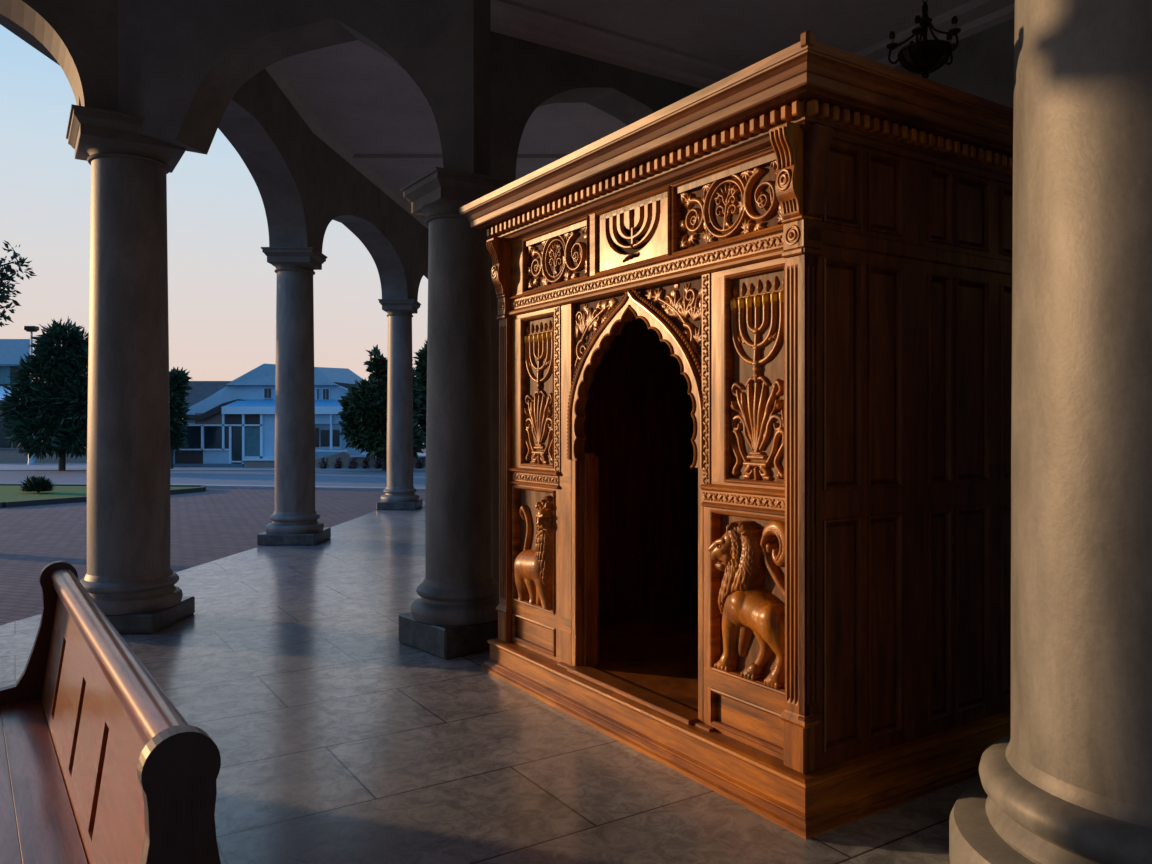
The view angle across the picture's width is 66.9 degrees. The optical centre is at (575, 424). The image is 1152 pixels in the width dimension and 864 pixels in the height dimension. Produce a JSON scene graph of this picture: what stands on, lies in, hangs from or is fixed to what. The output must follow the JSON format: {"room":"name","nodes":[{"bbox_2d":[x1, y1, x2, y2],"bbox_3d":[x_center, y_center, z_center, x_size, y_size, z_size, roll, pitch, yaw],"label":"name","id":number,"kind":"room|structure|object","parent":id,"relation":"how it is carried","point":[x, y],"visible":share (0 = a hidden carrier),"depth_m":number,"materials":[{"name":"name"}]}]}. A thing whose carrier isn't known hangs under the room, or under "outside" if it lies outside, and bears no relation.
{"room":"house of worship","nodes":[
{"label":"house of worship","id":0,"kind":"room"},
{"bbox_2d":[0,0,117,111],"bbox_3d":[-4.896,-3.235,6.177,3.503,1.730,0.500,0,0,-33],"label":"wall","id":1,"kind":"structure","parent":0,"point":[81,35],"depth_m":6.67,"materials":[{"name":"grey stone"}]},
{"bbox_2d":[0,484,205,507],"bbox_3d":[-25.584,1.935,22.751,28.831,0.130,10.779,0,0,0],"label":"lawn","id":2,"kind":"structure","parent":0,"point":[10,496],"depth_m":23.96,"materials":[{"name":"green plant"}]},
{"bbox_2d":[19,474,56,492],"bbox_3d":[-15.113,1.631,24.486,1.144,0.560,0.900,0,0,0],"label":"bush","id":3,"kind":"object","parent":2,"relation":"on","point":[33,483],"visible":1,"depth_m":24.32,"materials":[{"name":"green plant"}]},
{"bbox_2d":[0,449,425,624],"bbox_3d":[-15.000,2.150,40.000,150.000,0.300,100.000,0,0,0],"label":"brick pavement","id":4,"kind":"structure","parent":0,"point":[212,524],"depth_m":16.53,"materials":[{"name":"brick"}]},
{"bbox_2d":[0,240,36,326],"bbox_3d":[-11.500,-0.846,15.115,4.078,5.713,2.102,0,0,21],"label":"leafy tree","id":5,"kind":"object","parent":4,"relation":"on","point":[4,276],"visible":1,"depth_m":15.02,"materials":[{"name":"green plant"}]},
{"bbox_2d":[0,448,86,462],"bbox_3d":[-26.870,1.645,44.650,11.173,0.947,0.500,0,0,0],"label":"wall","id":6,"kind":"structure","parent":4,"relation":"on","point":[7,455],"depth_m":44.49,"materials":[{"name":"grey concrete"}]},
{"bbox_2d":[0,339,87,447],"bbox_3d":[-28.716,-1.331,47.750,15.505,7.200,8.500,0,0,0],"label":"building","id":7,"kind":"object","parent":4,"relation":"on","point":[11,350],"visible":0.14,"depth_m":46.01,"materials":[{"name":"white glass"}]},
{"bbox_2d":[170,484,424,491],"bbox_3d":[-14.969,1.960,27.407,90.112,0.080,2.204,0,0,3],"label":"curb","id":8,"kind":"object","parent":4,"relation":"on","point":[207,485],"depth_m":27.23,"materials":[{"name":"concrete"}]},
{"bbox_2d":[244,450,425,466],"bbox_3d":[-10.619,1.702,39.775,8.916,1.138,0.550,0,0,0],"label":"wall","id":9,"kind":"structure","parent":4,"relation":"on","point":[249,462],"depth_m":39.60,"materials":[{"name":"grey concrete"}]},
{"bbox_2d":[0,471,425,487],"bbox_3d":[-15.000,1.990,31.250,90.000,0.020,12.500,0,0,0],"label":"road","id":10,"kind":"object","parent":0,"point":[322,478],"visible":0.08,"depth_m":32.89,"materials":[{"name":"grey asphalt"}]},
{"bbox_2d":[0,317,88,470],"bbox_3d":[-21.836,-1.369,36.818,4.769,6.605,3.789,0,0,0],"label":"leafy tree","id":11,"kind":"object","parent":10,"relation":"on","point":[54,406],"visible":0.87,"depth_m":36.16,"materials":[{"name":"green plant"}]},
{"bbox_2d":[0,453,425,470],"bbox_3d":[-15.000,1.965,48.750,90.000,0.070,22.500,0,0,0],"label":"pavement","id":12,"kind":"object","parent":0,"point":[3,466],"visible":0.14,"depth_m":38.69,"materials":[{"name":"concrete"}]},
{"bbox_2d":[24,326,38,464],"bbox_3d":[-26.413,-1.429,42.300,0.540,6.718,0.400,0,0,0],"label":"lamp post","id":13,"kind":"object","parent":12,"relation":"on","point":[31,329],"visible":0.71,"depth_m":42.23,"materials":[{"name":"black metal"}]},
{"bbox_2d":[169,367,192,468],"bbox_3d":[-17.864,-0.340,38.501,1.889,4.547,1.916,0,0,0],"label":"leafy tree","id":14,"kind":"object","parent":12,"relation":"on","point":[179,381],"visible":0.54,"depth_m":38.29,"materials":[{"name":"green plant"}]},
{"bbox_2d":[173,364,367,466],"bbox_3d":[-15.242,-0.390,45.450,11.020,5.568,11.100,0,0,0],"label":"house","id":15,"kind":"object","parent":12,"relation":"on","point":[232,422],"visible":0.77,"depth_m":40.71,"materials":[{"name":"white wood"}]},
{"bbox_2d":[336,344,425,469],"bbox_3d":[-8.285,-0.781,37.524,4.124,5.430,3.214,0,0,0],"label":"leafy tree","id":16,"kind":"object","parent":12,"relation":"on","point":[363,415],"visible":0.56,"depth_m":36.89,"materials":[{"name":"green plant"}]},
{"bbox_2d":[412,340,426,444],"bbox_3d":[-6.399,-1.203,40.235,3.280,6.271,3.070,0,0,0],"label":"leafy tree","id":17,"kind":"object","parent":12,"relation":"on","point":[421,368],"visible":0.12,"depth_m":39.90,"materials":[{"name":"green plant"}]},
{"bbox_2d":[218,69,312,246],"bbox_3d":[-3.725,-3.235,9.490,0.500,1.730,4.926,0,0,-3],"label":"arch","id":18,"kind":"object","parent":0,"point":[273,141],"depth_m":10.76,"materials":[{"name":"grey stone"}]},
{"bbox_2d":[265,62,568,229],"bbox_3d":[-0.450,-4.050,14.259,6.900,0.100,14.432,0,0,0],"label":"trim","id":19,"kind":"structure","parent":18,"relation":"attached to","point":[358,161],"depth_m":13.20,"materials":[{"name":"paint"}]},
{"bbox_2d":[79,0,490,175],"bbox_3d":[-2.267,-2.930,6.652,3.269,2.340,0.370,0,0,13],"label":"arch","id":20,"kind":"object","parent":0,"point":[182,63],"depth_m":6.52,"materials":[{"name":"grey stone"}]},
{"bbox_2d":[491,0,1014,88],"bbox_3d":[6.063,-3.440,6.353,12.460,0.120,8.159,0,0,39],"label":"trim","id":21,"kind":"structure","parent":20,"relation":"attached to","point":[509,18],"depth_m":7.76,"materials":[{"name":"paint"}]},
{"bbox_2d":[313,133,412,298],"bbox_3d":[-3.615,-3.235,14.350,0.500,1.730,4.823,0,0,6],"label":"wall","id":22,"kind":"structure","parent":0,"point":[343,194],"depth_m":14.35,"materials":[{"name":"grey stone"}]},
{"bbox_2d":[277,40,626,217],"bbox_3d":[0.000,-4.200,13.050,28.000,0.200,40.500,0,0,0],"label":"ceiling","id":23,"kind":"structure","parent":0,"point":[359,95],"depth_m":11.55,"materials":[{"name":"paint"}]},
{"bbox_2d":[0,0,971,69],"bbox_3d":[0.000,-3.590,4.800,28.000,0.220,24.000,0,0,0],"label":"ceiling","id":24,"kind":"structure","parent":0,"point":[738,34],"depth_m":7.56,"materials":[{"name":"paint"}]},
{"bbox_2d":[886,0,960,78],"bbox_3d":[2.539,-3.007,6.369,0.512,0.985,0.493,0,0,0],"label":"chandelier","id":25,"kind":"object","parent":24,"relation":"hanging from","point":[923,57],"visible":0.98,"depth_m":6.27,"materials":[{"name":"brown metal"}]},
{"bbox_2d":[0,501,980,863],"bbox_3d":[0.000,1.800,13.000,28.000,0.400,40.000,0,0,0],"label":"floor","id":26,"kind":"structure","parent":0,"point":[338,739],"depth_m":4.25,"materials":[{"name":"stone"}]},
{"bbox_2d":[0,561,220,863],"bbox_3d":[-1.649,1.090,2.565,0.630,1.020,2.550,0,0,-35],"label":"wooden pew","id":27,"kind":"object","parent":26,"relation":"on","point":[98,764],"visible":1,"depth_m":2.40,"materials":[{"name":"brown wood"}]},
{"bbox_2d":[66,104,194,633],"bbox_3d":[-3.600,-0.385,7.030,0.968,3.970,0.968,0,0,-24],"label":"stone column","id":28,"kind":"structure","parent":26,"relation":"on","point":[130,576],"depth_m":6.78,"materials":[{"name":"stone"}]},
{"bbox_2d":[257,247,330,545],"bbox_3d":[-3.850,-0.385,11.950,0.770,3.970,0.770,0,0,0],"label":"stone column","id":29,"kind":"structure","parent":26,"relation":"on","point":[294,518],"depth_m":11.72,"materials":[{"name":"stone"}]},
{"bbox_2d":[377,299,422,509],"bbox_3d":[-3.380,-0.385,16.750,0.740,3.970,0.740,0,0,0],"label":"stone column","id":30,"kind":"structure","parent":26,"relation":"on","point":[399,491],"depth_m":16.53,"materials":[{"name":"stone"}]},
{"bbox_2d":[413,217,428,300],"bbox_3d":[-2.838,-3.235,22.110,0.500,1.730,10.774,0,0,6],"label":"wall","id":31,"kind":"structure","parent":30,"relation":"on","point":[420,232],"depth_m":17.19,"materials":[{"name":"grey stone"}]},
{"bbox_2d":[399,167,514,659],"bbox_3d":[-0.855,-0.080,6.390,0.704,3.360,0.704,0,0,-37],"label":"stone column","id":32,"kind":"structure","parent":26,"relation":"on","point":[455,615],"depth_m":6.17,"materials":[{"name":"stone"}]},
{"bbox_2d":[459,30,1012,838],"bbox_3d":[1.047,0.069,5.129,2.396,3.062,3.013,0,0,-33],"label":"shrine","id":33,"kind":"object","parent":26,"relation":"on","point":[755,330],"visible":0.99,"depth_m":3.98,"materials":[{"name":"brown wood"}]},
{"bbox_2d":[949,0,1151,863],"bbox_3d":[1.972,-0.950,2.930,1.320,5.100,1.320,0,0,0],"label":"stone column","id":34,"kind":"structure","parent":26,"relation":"on","point":[1070,782],"depth_m":2.72,"materials":[{"name":"grey stone"}]},
{"bbox_2d":[490,31,701,595],"bbox_3d":[2.740,-1.250,9.982,8.640,5.700,0.450,0,0,-33],"label":"wall","id":35,"kind":"structure","parent":0,"point":[526,76],"depth_m":7.71,"materials":[{"name":"grey stone"}]},
{"bbox_2d":[894,18,1014,108],"bbox_3d":[6.622,-1.000,3.018,0.450,5.200,17.200,0,0,-33],"label":"wall","id":36,"kind":"structure","parent":0,"point":[982,65],"depth_m":7.46,"materials":[{"name":"grey stone"}]},
{"bbox_3d":[-8.761,2.120,38.850,5.607,0.228,1.300,0,0,0],"label":"planter","id":37,"kind":"object","parent":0,"visible":0},
{"bbox_2d":[317,457,328,468],"bbox_3d":[-11.203,1.684,38.672,0.608,0.601,0.619,0,0,0],"label":"bush","id":38,"kind":"object","parent":37,"relation":"in","point":[322,459],"visible":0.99,"depth_m":38.64,"materials":[{"name":"green plant"}]},
{"bbox_2d":[333,457,343,467],"bbox_3d":[-10.576,1.700,38.775,0.547,0.569,0.589,0,0,26],"label":"bush","id":39,"kind":"object","parent":37,"relation":"in","point":[338,460],"visible":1,"depth_m":38.73,"materials":[{"name":"green plant"}]},
{"bbox_2d":[347,457,358,468],"bbox_3d":[-9.914,1.696,38.722,0.598,0.577,0.622,0,0,0],"label":"bush","id":40,"kind":"object","parent":37,"relation":"in","point":[354,464],"visible":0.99,"depth_m":38.75,"materials":[{"name":"green plant"}]},
{"bbox_2d":[362,458,370,467],"bbox_3d":[-9.306,1.688,38.754,0.556,0.593,0.525,0,0,0],"label":"bush","id":41,"kind":"object","parent":37,"relation":"in","point":[366,464],"visible":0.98,"depth_m":38.70,"materials":[{"name":"green plant"}]},
{"bbox_2d":[374,457,381,468],"bbox_3d":[-8.802,1.684,38.802,0.602,0.600,0.589,0,0,0],"label":"bush","id":42,"kind":"object","parent":37,"relation":"in","point":[377,462],"visible":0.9,"depth_m":38.72,"materials":[{"name":"green plant"}]},
{"bbox_2d":[414,458,425,468],"bbox_3d":[-6.925,1.700,38.714,0.652,0.568,0.668,0,0,0],"label":"bush","id":43,"kind":"object","parent":37,"relation":"in","point":[420,464],"visible":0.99,"depth_m":38.70,"materials":[{"name":"green plant"}]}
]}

